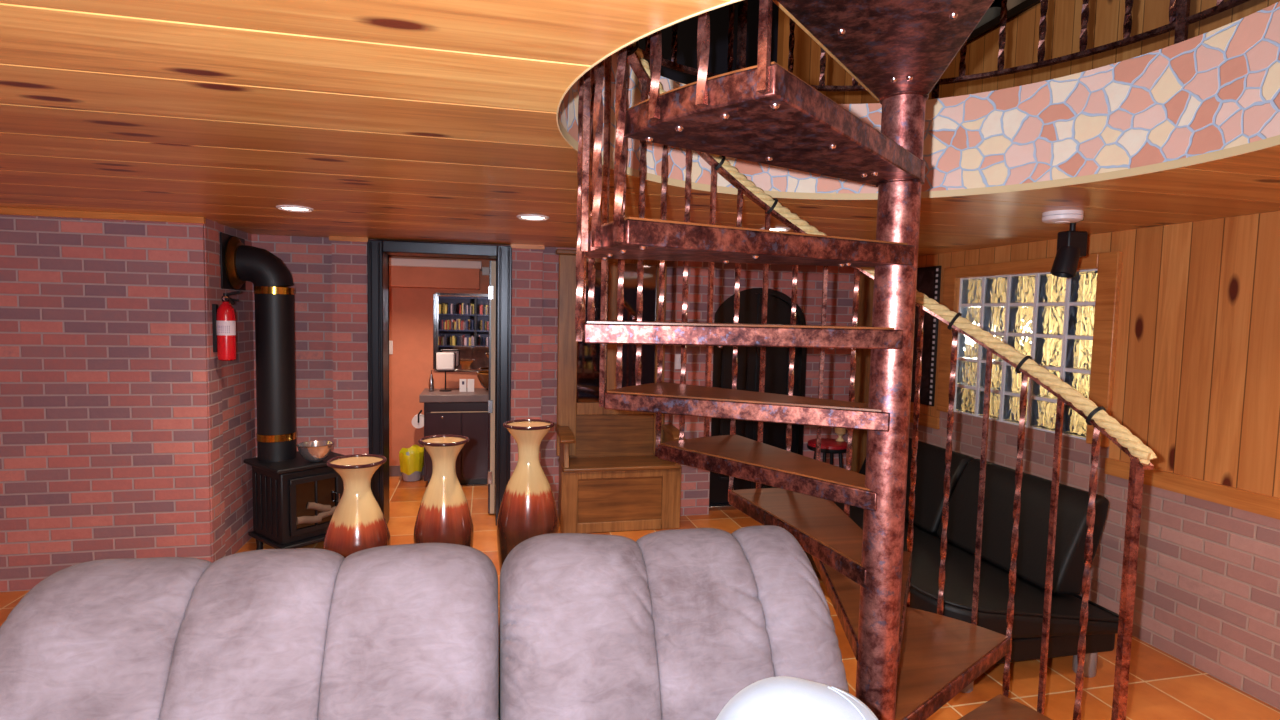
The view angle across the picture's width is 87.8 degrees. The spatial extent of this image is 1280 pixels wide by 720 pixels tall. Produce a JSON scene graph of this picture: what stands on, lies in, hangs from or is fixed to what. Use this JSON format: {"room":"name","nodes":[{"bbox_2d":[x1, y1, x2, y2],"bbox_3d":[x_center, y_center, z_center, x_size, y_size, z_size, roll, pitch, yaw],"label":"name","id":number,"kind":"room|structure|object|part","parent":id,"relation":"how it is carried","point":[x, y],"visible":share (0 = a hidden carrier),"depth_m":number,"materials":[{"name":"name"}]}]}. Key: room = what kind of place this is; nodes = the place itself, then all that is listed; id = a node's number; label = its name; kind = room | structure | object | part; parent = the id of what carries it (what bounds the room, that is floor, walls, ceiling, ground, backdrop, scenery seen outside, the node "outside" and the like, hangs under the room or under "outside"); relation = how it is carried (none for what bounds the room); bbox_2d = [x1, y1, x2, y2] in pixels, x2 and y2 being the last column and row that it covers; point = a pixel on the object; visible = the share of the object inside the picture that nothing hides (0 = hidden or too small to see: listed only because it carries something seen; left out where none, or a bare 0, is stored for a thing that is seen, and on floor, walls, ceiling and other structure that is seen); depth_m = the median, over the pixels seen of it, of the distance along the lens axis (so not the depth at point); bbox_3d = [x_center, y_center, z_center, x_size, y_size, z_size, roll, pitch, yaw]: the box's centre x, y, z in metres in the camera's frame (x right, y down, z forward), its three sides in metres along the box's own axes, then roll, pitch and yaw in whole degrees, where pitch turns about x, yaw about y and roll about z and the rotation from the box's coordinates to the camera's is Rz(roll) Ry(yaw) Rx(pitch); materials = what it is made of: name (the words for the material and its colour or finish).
{"room":"living room","nodes":[
{"label":"living room","id":0,"kind":"room"},
{"bbox_2d":[0,215,255,591],"bbox_3d":[-3.888,0.180,4.032,2.635,2.120,1.050,0,4,-13],"label":"wall","id":1,"kind":"structure","parent":0,"point":[105,452],"depth_m":3.71,"materials":[{"name":"brick"}]},
{"bbox_2d":[0,207,205,223],"bbox_3d":[-3.739,-0.791,3.441,2.650,0.035,0.025,0,4,-13],"label":"trim","id":2,"kind":"structure","parent":1,"relation":"attached to","point":[3,211],"depth_m":3.62,"materials":[{"name":"brown wood"}]},
{"bbox_2d":[204,219,225,562],"bbox_3d":[-2.542,0.231,3.923,0.070,2.090,0.190,0,4,-13],"label":"trim","id":3,"kind":"structure","parent":1,"relation":"attached to","point":[211,237],"depth_m":3.92,"materials":[{"name":"brick"}]},
{"bbox_2d":[212,291,240,360],"bbox_3d":[-2.433,-0.203,3.910,0.172,0.412,0.099,0,4,-13],"label":"fire extinguisher","id":4,"kind":"object","parent":1,"relation":"attached to","point":[223,316],"visible":0.95,"depth_m":3.88,"materials":[{"name":"red metal"}]},
{"bbox_3d":[-2.388,-0.376,3.903,0.088,0.064,0.017,1,4,-6],"label":"lever","id":5,"kind":"part","parent":4,"relation":"part of","materials":[{"name":"black paint"}]},
{"bbox_2d":[389,255,495,465],"bbox_3d":[-1.605,0.016,6.525,2.400,2.200,0.100,0,4,-13],"label":"wall","id":6,"kind":"structure","parent":0,"point":[410,309],"depth_m":6.35,"materials":[{"name":"orange paint"}]},
{"bbox_2d":[389,341,392,353],"bbox_3d":[-2.369,-0.119,6.283,0.062,0.130,0.010,0,4,-13],"label":"wall plate","id":7,"kind":"object","parent":6,"relation":"attached to","point":[390,342],"visible":0.56,"depth_m":6.28,"materials":[{"name":"white plastic"}]},
{"bbox_2d":[389,466,423,476],"bbox_3d":[-2.345,1.064,6.373,0.700,0.100,0.015,0,4,-13],"label":"baseboard","id":8,"kind":"structure","parent":6,"relation":"attached to","point":[393,470],"depth_m":6.37,"materials":[{"name":"beige stone"}]},
{"bbox_2d":[412,410,423,427],"bbox_3d":[-2.091,0.546,6.303,0.124,0.177,0.196,0,4,-13],"label":"toilet roll","id":9,"kind":"object","parent":6,"relation":"attached to","point":[418,419],"visible":0.88,"depth_m":6.22,"materials":[{"name":"white paper"}]},
{"bbox_2d":[389,266,479,289],"bbox_3d":[-2.059,-0.768,6.131,1.130,0.200,0.350,0,4,-13],"label":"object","id":10,"kind":"structure","parent":6,"relation":"attached to","point":[399,276],"depth_m":6.00,"materials":[{"name":"orange paint"}]},
{"bbox_2d":[389,258,488,275],"bbox_3d":[-1.534,-0.860,6.235,2.200,0.110,0.370,0,4,-13],"label":"trim","id":11,"kind":"structure","parent":6,"relation":"attached to","point":[392,261],"depth_m":5.98,"materials":[{"name":"beige paint"}]},
{"bbox_2d":[433,293,488,371],"bbox_3d":[-1.664,-0.262,6.419,0.645,0.755,0.020,0,4,-10],"label":"wall mirror","id":12,"kind":"object","parent":6,"relation":"attached to","point":[460,320],"visible":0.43,"depth_m":6.41,"materials":[{"name":"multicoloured mirror"}]},
{"bbox_2d":[252,234,853,513],"bbox_3d":[-0.509,0.170,5.214,5.150,2.120,0.140,0,4,-13],"label":"wall","id":13,"kind":"structure","parent":0,"point":[308,260],"depth_m":5.08,"materials":[{"name":"brick"}]},
{"bbox_2d":[329,236,368,241],"bbox_3d":[-2.016,-0.837,4.606,0.250,0.030,0.025,0,4,-13],"label":"trim","id":14,"kind":"structure","parent":13,"relation":"attached to","point":[331,238],"depth_m":4.59,"materials":[{"name":"brown wood"}]},
{"bbox_2d":[331,241,368,454],"bbox_3d":[-2.051,0.185,4.737,0.230,2.090,0.100,0,4,-13],"label":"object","id":15,"kind":"structure","parent":13,"relation":"attached to","point":[349,259],"depth_m":4.67,"materials":[{"name":"brick"}]},
{"bbox_2d":[367,240,511,525],"bbox_3d":[-1.549,0.162,5.295,0.990,2.081,1.037,0,4,-13],"label":"door frame","id":16,"kind":"structure","parent":13,"relation":"in","point":[378,251],"depth_m":4.84,"materials":[{"name":"black wood"}]},
{"bbox_2d":[510,248,542,476],"bbox_3d":[-0.860,0.192,5.012,0.225,2.090,0.100,0,4,-13],"label":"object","id":17,"kind":"structure","parent":13,"relation":"attached to","point":[527,264],"depth_m":4.94,"materials":[{"name":"brick"}]},
{"bbox_2d":[511,244,544,249],"bbox_3d":[-0.824,-0.831,4.880,0.245,0.030,0.025,0,4,-13],"label":"trim","id":18,"kind":"structure","parent":13,"relation":"attached to","point":[517,246],"depth_m":4.87,"materials":[{"name":"brown wood"}]},
{"bbox_2d":[674,354,680,368],"bbox_3d":[0.303,0.013,5.205,0.062,0.120,0.018,0,4,-13],"label":"light switch","id":19,"kind":"object","parent":13,"relation":"attached to","point":[677,356],"visible":0.8,"depth_m":5.20,"materials":[{"name":"white plastic"}]},
{"bbox_2d":[669,261,715,515],"bbox_3d":[0.409,0.199,5.304,0.320,2.090,0.100,0,4,-13],"label":"trim","id":20,"kind":"structure","parent":13,"relation":"attached to","point":[695,482],"depth_m":5.25,"materials":[{"name":"brick"}]},
{"bbox_2d":[709,288,806,510],"bbox_3d":[0.963,0.319,5.548,0.880,1.840,0.130,0,4,-13],"label":"door","id":21,"kind":"structure","parent":13,"relation":"in","point":[779,308],"depth_m":5.54,"materials":[{"name":"black paint"}]},
{"bbox_3d":[0.963,0.319,5.546,0.614,1.760,0.015,0,4,-13],"label":"panel moulding","id":22,"kind":"part","parent":21,"relation":"part of","materials":[{"name":"black paint"}]},
{"bbox_2d":[851,272,873,472],"bbox_3d":[1.925,0.204,5.693,0.190,2.090,0.022,0,4,-13],"label":"trim","id":23,"kind":"structure","parent":13,"relation":"attached to","point":[866,284],"depth_m":5.67,"materials":[{"name":"brown wood"}]},
{"bbox_2d":[0,0,1279,255],"bbox_3d":[-0.735,-0.600,1.309,7.550,0.006,7.360,0,4,-13],"label":"ceiling","id":24,"kind":"structure","parent":0,"point":[399,120],"depth_m":1.86,"materials":[{"name":"brown wood"}]},
{"bbox_2d":[276,205,313,211],"bbox_3d":[-1.717,-0.754,3.310,0.170,0.013,0.170,0,4,-13],"label":"recessed light","id":25,"kind":"object","parent":24,"relation":"in","point":[281,207],"visible":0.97,"depth_m":3.30,"materials":[{"name":"white glass"}]},
{"bbox_2d":[516,215,548,220],"bbox_3d":[-0.555,-0.739,3.447,0.170,0.013,0.170,0,4,-13],"label":"recessed light","id":26,"kind":"object","parent":24,"relation":"in","point":[523,217],"visible":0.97,"depth_m":3.44,"materials":[{"name":"white glass"}]},
{"bbox_2d":[760,227,789,231],"bbox_3d":[0.755,-0.730,3.717,0.170,0.013,0.170,0,4,-13],"label":"recessed light","id":27,"kind":"object","parent":24,"relation":"in","point":[784,229],"visible":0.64,"depth_m":3.67,"materials":[{"name":"white plastic"}]},
{"bbox_2d":[556,0,1279,199],"bbox_3d":[0.748,-0.610,1.788,1.931,0.026,1.931,0,4,-13],"label":"trim","id":28,"kind":"structure","parent":24,"relation":"attached to","point":[1272,141],"depth_m":2.32,"materials":[{"name":"brown"}]},
{"bbox_2d":[1042,210,1083,223],"bbox_3d":[1.878,-0.633,2.957,0.158,0.046,0.158,0,4,-13],"label":"smoke detector","id":29,"kind":"object","parent":24,"relation":"attached to","point":[1057,216],"visible":1,"depth_m":2.90,"materials":[{"name":"white plastic"}]},
{"bbox_2d":[1050,215,1087,277],"bbox_3d":[1.968,-0.519,3.048,0.152,0.282,0.100,0,4,-13],"label":"spotlight","id":30,"kind":"object","parent":24,"relation":"hanging from","point":[1071,244],"visible":0.81,"depth_m":3.03,"materials":[{"name":"black paint"}]},
{"bbox_2d":[0,475,1279,719],"bbox_3d":[-1.008,1.474,2.449,7.550,0.120,9.400,0,4,-13],"label":"floor","id":31,"kind":"structure","parent":0,"point":[1161,686],"depth_m":3.02,"materials":[{"name":"ceramic"}]},
{"bbox_2d":[244,451,343,549],"bbox_3d":[-2.234,0.950,4.383,0.491,0.607,0.500,4,5,37],"label":"wood stove","id":32,"kind":"object","parent":31,"relation":"on","point":[295,501],"visible":0.82,"depth_m":4.21,"materials":[{"name":"black paint"}]},
{"bbox_2d":[220,232,296,461],"bbox_3d":[-2.427,-0.072,4.303,0.356,1.433,0.400,0,4,-13],"label":"flue pipe","id":33,"kind":"object","parent":32,"relation":"on","point":[276,435],"visible":1,"depth_m":4.23,"materials":[{"name":"black metal"}]},
{"bbox_3d":[-2.584,-0.618,4.226,0.010,0.340,0.400,0,4,-13],"label":"wall plate","id":34,"kind":"part","parent":33,"relation":"part of","materials":[{"name":"black paint"}]},
{"bbox_3d":[-2.495,1.200,4.362,0.047,0.100,0.048,0,4,-13],"label":"leg","id":35,"kind":"part","parent":32,"relation":"part of","materials":[{"name":"black paint"}]},
{"bbox_3d":[-2.236,0.660,4.370,0.470,0.027,0.500,4,5,37],"label":"plate","id":36,"kind":"part","parent":32,"relation":"part of","materials":[{"name":"black paint"}]},
{"bbox_2d":[296,440,333,461],"bbox_3d":[-2.095,0.596,4.295,0.220,0.116,0.220,0,4,-13],"label":"bowl","id":37,"kind":"object","parent":32,"relation":"on","point":[317,450],"visible":1,"depth_m":4.24,"materials":[{"name":"silver metal"}]},
{"bbox_3d":[-2.073,0.915,4.260,0.022,0.360,0.338,4,5,37],"label":"door","id":38,"kind":"part","parent":32,"relation":"part of","materials":[{"name":"black paint"}]},
{"bbox_3d":[-2.078,0.914,4.264,0.007,0.290,0.260,4,5,37],"label":"door glass","id":39,"kind":"part","parent":32,"relation":"part of","materials":[{"name":"black"}]},
{"bbox_2d":[324,454,390,557],"bbox_3d":[-1.339,0.911,3.155,0.293,0.890,0.293,0,4,-13],"label":"vase","id":40,"kind":"object","parent":31,"relation":"on","point":[358,522],"visible":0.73,"depth_m":3.06,"materials":[{"name":"ceramic"}]},
{"bbox_2d":[399,445,423,481],"bbox_3d":[-2.140,0.968,6.239,0.225,0.311,0.230,0,4,-13],"label":"waste bin","id":41,"kind":"object","parent":31,"relation":"on","point":[411,459],"visible":0.99,"depth_m":6.17,"materials":[{"name":"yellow plastic"}]},
{"bbox_2d":[0,525,848,719],"bbox_3d":[-0.352,1.006,1.262,2.390,1.004,1.307,0,4,-13],"label":"sofa","id":42,"kind":"object","parent":31,"relation":"on","point":[673,624],"visible":0.96,"depth_m":1.54,"materials":[{"name":"grey fabric"}]},
{"bbox_2d":[0,543,498,719],"bbox_3d":[-0.895,0.798,1.532,1.112,0.647,0.510,0,4,-13],"label":"cushion","id":43,"kind":"object","parent":42,"relation":"on","point":[404,631],"depth_m":1.46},
{"bbox_2d":[499,525,848,719],"bbox_3d":[0.099,0.803,1.760,0.919,0.649,0.505,0,4,-13],"label":"cushion","id":44,"kind":"object","parent":42,"relation":"on","point":[673,624],"depth_m":1.65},
{"bbox_2d":[716,676,877,719],"bbox_3d":[0.306,0.869,1.308,0.386,0.440,0.303,2,4,9],"label":"throw pillow","id":45,"kind":"object","parent":42,"relation":"on","point":[779,697],"visible":1,"depth_m":1.30,"materials":[{"name":"white fabric"}]},
{"bbox_2d":[414,435,473,547],"bbox_3d":[-0.955,0.869,3.240,0.280,0.980,0.280,4,5,35],"label":"vase","id":46,"kind":"object","parent":31,"relation":"on","point":[444,515],"visible":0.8,"depth_m":3.15,"materials":[{"name":"ceramic"}]},
{"bbox_2d":[424,402,487,484],"bbox_3d":[-1.424,0.751,6.288,1.145,0.775,0.506,0,4,-13],"label":"vanity cabinet","id":47,"kind":"object","parent":31,"relation":"on","point":[468,419],"visible":0.36,"depth_m":6.02,"materials":[{"name":"brown wood"}]},
{"bbox_3d":[-1.766,0.772,5.988,0.303,0.600,0.020,0,4,-13],"label":"door","id":48,"kind":"part","parent":47,"relation":"part of","materials":[{"name":"brown wood"}]},
{"bbox_2d":[419,388,487,402],"bbox_3d":[-1.424,0.328,6.265,1.200,0.068,0.530,0,4,-13],"label":"countertop","id":49,"kind":"structure","parent":47,"relation":"on","point":[479,394],"depth_m":5.97,"materials":[{"name":"beige stone"}]},
{"bbox_2d":[429,369,434,390],"bbox_3d":[-1.925,0.187,6.155,0.061,0.205,0.048,0,4,-13],"label":"soap dispenser","id":50,"kind":"object","parent":49,"relation":"on","point":[431,380],"visible":1,"depth_m":6.14,"materials":[{"name":"silver metal"}]},
{"bbox_2d":[435,352,455,391],"bbox_3d":[-1.812,0.109,6.196,0.163,0.360,0.110,3,4,20],"label":"towel stand","id":51,"kind":"object","parent":49,"relation":"on","point":[445,389],"visible":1,"depth_m":6.19,"materials":[{"name":"black paint"}]},
{"bbox_2d":[436,352,453,369],"bbox_3d":[-1.804,0.011,6.162,0.160,0.162,0.040,0,4,-13],"label":"hand towel","id":52,"kind":"object","parent":51,"relation":"hanging from","point":[444,360],"visible":1,"depth_m":6.14,"materials":[{"name":"white fabric"}]},
{"bbox_2d":[460,379,466,391],"bbox_3d":[-1.639,0.236,6.158,0.062,0.119,0.014,0,4,-13],"label":"card","id":53,"kind":"object","parent":49,"relation":"on","point":[462,381],"visible":1,"depth_m":6.15,"materials":[{"name":"white"}]},
{"bbox_2d":[467,379,473,391],"bbox_3d":[-1.571,0.236,6.175,0.062,0.119,0.012,0,4,-13],"label":"card","id":54,"kind":"object","parent":49,"relation":"on","point":[470,382],"visible":1,"depth_m":6.17,"materials":[{"name":"white"}]},
{"bbox_2d":[476,371,488,389],"bbox_3d":[-1.361,0.202,6.307,0.372,0.177,0.372,0,4,-13],"label":"vessel sink","id":55,"kind":"object","parent":49,"relation":"in","point":[482,376],"visible":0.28,"depth_m":6.18,"materials":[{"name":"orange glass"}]},
{"bbox_3d":[-1.368,0.422,6.054,1.105,0.075,0.020,0,4,-13],"label":"drawer","id":56,"kind":"part","parent":47,"relation":"part of","materials":[{"name":"brown wood"}]},
{"bbox_3d":[-1.463,0.773,6.058,0.304,0.600,0.020,0,4,-13],"label":"door","id":57,"kind":"part","parent":47,"relation":"part of","materials":[{"name":"brown wood"}]},
{"bbox_2d":[497,419,558,571],"bbox_3d":[-0.560,0.835,3.328,0.307,1.051,0.307,0,4,-13],"label":"vase","id":58,"kind":"object","parent":31,"relation":"on","point":[528,509],"visible":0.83,"depth_m":3.23,"materials":[{"name":"ceramic"}]},
{"bbox_2d":[555,249,684,532],"bbox_3d":[-0.160,0.219,5.001,0.935,2.074,0.418,0,4,-13],"label":"bench","id":59,"kind":"object","parent":31,"relation":"on","point":[612,479],"visible":0.66,"depth_m":5.07,"materials":[{"name":"brown wood"}]},
{"bbox_3d":[-0.572,0.887,4.975,0.036,0.720,0.360,0,4,-13],"label":"panel","id":60,"kind":"part","parent":59,"relation":"part of","materials":[{"name":"brown wood"}]},
{"bbox_3d":[-0.555,0.549,4.909,0.102,0.066,0.368,0,4,-13],"label":"armrest","id":61,"kind":"part","parent":59,"relation":"part of","materials":[{"name":"brown wood"}]},
{"bbox_3d":[-0.201,-0.810,5.092,0.885,0.035,0.075,0,4,-13],"label":"cornice","id":62,"kind":"part","parent":59,"relation":"part of","materials":[{"name":"brown wood"}]},
{"bbox_3d":[-0.367,-0.208,5.115,0.234,1.075,0.010,0,4,-13],"label":"mirror pane","id":63,"kind":"part","parent":59,"relation":"part of","materials":[{"name":"grey metal"}]},
{"bbox_3d":[-0.218,-0.030,5.158,0.839,1.539,0.050,0,4,-13],"label":"frame","id":64,"kind":"part","parent":59,"relation":"part of","materials":[{"name":"brown wood"}]},
{"bbox_3d":[-0.188,0.593,5.215,0.780,0.350,0.018,0,4,-13],"label":"panel","id":65,"kind":"part","parent":59,"relation":"part of","materials":[{"name":"brown wood"}]},
{"bbox_3d":[-0.162,0.782,5.031,0.880,0.030,0.380,0,4,-13],"label":"seat lid","id":66,"kind":"part","parent":59,"relation":"part of","materials":[{"name":"brown wood"}]},
{"bbox_3d":[-0.146,1.024,4.897,0.633,0.325,0.014,0,4,-13],"label":"panel","id":67,"kind":"part","parent":59,"relation":"part of","materials":[{"name":"brown wood"}]},
{"bbox_3d":[-0.134,1.035,4.896,0.893,0.462,0.030,0,4,-13],"label":"frame","id":68,"kind":"part","parent":59,"relation":"part of","materials":[{"name":"brown wood"}]},
{"bbox_3d":[-0.026,-0.207,5.194,0.299,1.075,0.010,0,4,-13],"label":"mirror pane","id":69,"kind":"part","parent":59,"relation":"part of","materials":[{"name":"grey metal"}]},
{"bbox_3d":[0.236,0.892,5.161,0.036,0.720,0.360,0,4,-13],"label":"panel","id":70,"kind":"part","parent":59,"relation":"part of","materials":[{"name":"brown wood"}]},
{"bbox_3d":[0.253,0.553,5.095,0.085,0.066,0.368,0,4,-13],"label":"armrest","id":71,"kind":"part","parent":59,"relation":"part of","materials":[{"name":"brown wood"}]},
{"bbox_2d":[807,438,846,467],"bbox_3d":[1.450,0.951,5.157,0.320,0.656,0.320,0,4,-13],"label":"bar stool","id":72,"kind":"object","parent":31,"relation":"on","point":[831,446],"visible":0.43,"depth_m":5.05,"materials":[{"name":"red leather"}]},
{"bbox_3d":[1.386,0.986,5.057,0.028,0.598,0.088,4,5,32],"label":"leg","id":73,"kind":"part","parent":72,"relation":"part of","materials":[{"name":"black paint"}]},
{"bbox_3d":[1.456,0.648,5.136,0.316,0.050,0.316,0,4,-13],"label":"seat","id":74,"kind":"part","parent":72,"relation":"part of","materials":[{"name":"red leather"}]},
{"bbox_3d":[1.513,0.974,5.260,0.028,0.598,0.088,4,5,32],"label":"leg","id":75,"kind":"part","parent":72,"relation":"part of","materials":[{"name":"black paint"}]},
{"bbox_2d":[835,428,846,441],"bbox_3d":[1.546,0.558,5.129,0.092,0.135,0.092,0,4,-13],"label":"candle holder","id":76,"kind":"object","parent":72,"relation":"on","point":[840,432],"visible":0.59,"depth_m":5.10,"materials":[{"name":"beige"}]},
{"bbox_3d":[1.551,0.987,5.095,0.088,0.598,0.028,4,5,32],"label":"leg","id":77,"kind":"part","parent":72,"relation":"part of","materials":[{"name":"black paint"}]},
{"bbox_2d":[575,0,1156,719],"bbox_3d":[0.570,-0.323,1.946,1.424,3.600,1.787,5,5,44],"label":"spiral staircase","id":78,"kind":"structure","parent":31,"relation":"on","point":[911,662],"depth_m":1.83,"materials":[{"name":"orange metal"}]},
{"bbox_3d":[1.524,0.855,2.089,0.026,1.150,0.026,1,4,0],"label":"newel post","id":79,"kind":"part","parent":78,"relation":"part of","materials":[{"name":"orange metal"}]},
{"bbox_2d":[762,438,1118,692],"bbox_3d":[1.564,0.982,3.904,1.071,0.769,2.090,0,4,-13],"label":"leather sofa","id":80,"kind":"object","parent":31,"relation":"on","point":[1035,493],"visible":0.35,"depth_m":3.33,"materials":[{"name":"black leather"}]},
{"bbox_3d":[1.822,0.803,4.521,0.294,0.486,0.940,0,4,-13],"label":"backrest","id":81,"kind":"part","parent":80,"relation":"part of","materials":[{"name":"black leather"}]},
{"bbox_3d":[1.513,1.067,3.899,0.970,0.193,2.090,0,4,-13],"label":"seat","id":82,"kind":"part","parent":80,"relation":"part of","materials":[{"name":"black leather"}]},
{"bbox_3d":[1.407,1.374,2.905,0.092,0.118,0.092,0,4,-13],"label":"leg","id":83,"kind":"part","parent":80,"relation":"part of","materials":[{"name":"grey metal"}]},
{"bbox_3d":[2.030,0.870,3.617,0.294,0.486,0.880,0,4,-13],"label":"backrest","id":84,"kind":"part","parent":80,"relation":"part of","materials":[{"name":"black leather"}]},
{"bbox_3d":[2.040,1.377,3.050,0.092,0.118,0.092,0,4,-13],"label":"leg","id":85,"kind":"part","parent":80,"relation":"part of","materials":[{"name":"grey metal"}]},
{"bbox_2d":[615,0,1007,84],"bbox_3d":[-0.674,-2.514,5.883,9.300,2.425,0.100,0,4,-13],"label":"wall","id":86,"kind":"structure","parent":0,"point":[686,55],"depth_m":6.12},
{"bbox_2d":[777,8,879,103],"bbox_3d":[1.634,-2.396,4.879,1.290,2.425,0.100,0,4,-13],"label":"wall","id":87,"kind":"structure","parent":0,"point":[807,53],"depth_m":4.76,"materials":[{"name":"brown wood"}]},
{"bbox_2d":[909,211,1279,709],"bbox_3d":[2.877,0.448,2.238,0.124,2.120,7.400,0,4,-13],"label":"wall","id":88,"kind":"structure","parent":0,"point":[1197,372],"depth_m":3.14,"materials":[{"name":"brown wood"}]},
{"bbox_2d":[911,266,941,405],"bbox_3d":[2.156,-0.185,5.080,0.020,1.040,0.340,0,4,-13],"label":"wall panel","id":89,"kind":"object","parent":88,"relation":"attached to","point":[928,278],"visible":0.46,"depth_m":5.00,"materials":[{"name":"black"}]},
{"bbox_2d":[936,252,1122,446],"bbox_3d":[2.413,-0.101,4.202,0.148,1.044,1.375,0,4,-13],"label":"window","id":90,"kind":"structure","parent":88,"relation":"in","point":[1068,327],"depth_m":4.05,"materials":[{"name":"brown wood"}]},
{"bbox_2d":[910,411,1279,519],"bbox_3d":[2.816,0.668,2.189,0.022,0.085,7.300,0,4,-13],"label":"trim","id":91,"kind":"structure","parent":88,"relation":"attached to","point":[1265,505],"depth_m":3.10,"materials":[{"name":"brown wood"}]},
{"bbox_2d":[928,0,1279,98],"bbox_3d":[2.759,-1.511,2.580,0.120,1.025,5.000,0,4,-13],"label":"wall","id":92,"kind":"structure","parent":0,"point":[1063,17],"depth_m":3.77,"materials":[{"name":"brown wood"}]},
{"bbox_2d":[967,0,1040,42],"bbox_3d":[2.775,-2.045,2.544,0.190,0.045,5.000,0,4,-13],"label":"trim","id":93,"kind":"structure","parent":92,"relation":"on","point":[1027,4],"depth_m":4.24,"materials":[{"name":"black paint"}]},
{"bbox_2d":[974,7,1000,29],"bbox_3d":[2.321,-2.272,4.501,0.140,0.120,0.340,0,4,-13],"label":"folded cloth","id":94,"kind":"object","parent":93,"relation":"on","point":[991,13],"visible":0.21,"depth_m":4.36,"materials":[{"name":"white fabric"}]},
{"bbox_2d":[1007,0,1024,9],"bbox_3d":[2.387,-2.291,4.168,0.150,0.204,0.190,3,4,19],"label":"jug","id":95,"kind":"object","parent":93,"relation":"on","point":[1010,3],"visible":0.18,"depth_m":4.16,"materials":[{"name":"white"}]},
{"bbox_3d":[0.205,-0.998,2.031,9.300,0.030,8.400,0,4,-13],"label":"floor","id":96,"kind":"structure","parent":0,"visible":0},
{"bbox_2d":[558,1,1279,192],"bbox_3d":[0.752,-0.797,1.775,2.030,0.373,2.030,0,4,-13],"label":"curved wall","id":97,"kind":"structure","parent":96,"relation":"attached to","point":[1218,89],"depth_m":2.28,"materials":[{"name":"stone"}]},
{"bbox_2d":[639,0,1249,98],"bbox_3d":[0.780,-1.483,2.045,2.080,0.960,1.447,1,4,2],"label":"guard railing","id":98,"kind":"object","parent":96,"relation":"on","point":[1179,10],"visible":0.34,"depth_m":2.50,"materials":[{"name":"orange metal"}]},
{"bbox_3d":[0.419,-1.535,2.686,0.026,0.960,0.026,-1,5,-33],"label":"post","id":99,"kind":"part","parent":98,"relation":"part of","materials":[{"name":"orange metal"}]},
{"bbox_3d":[1.198,-1.516,2.652,0.026,0.960,0.026,2,4,12],"label":"post","id":100,"kind":"part","parent":98,"relation":"part of","materials":[{"name":"orange metal"}]},
{"bbox_3d":[1.725,-1.466,2.077,0.026,0.960,0.026,-1,5,-33],"label":"post","id":101,"kind":"part","parent":98,"relation":"part of","materials":[{"name":"orange metal"}]}
]}

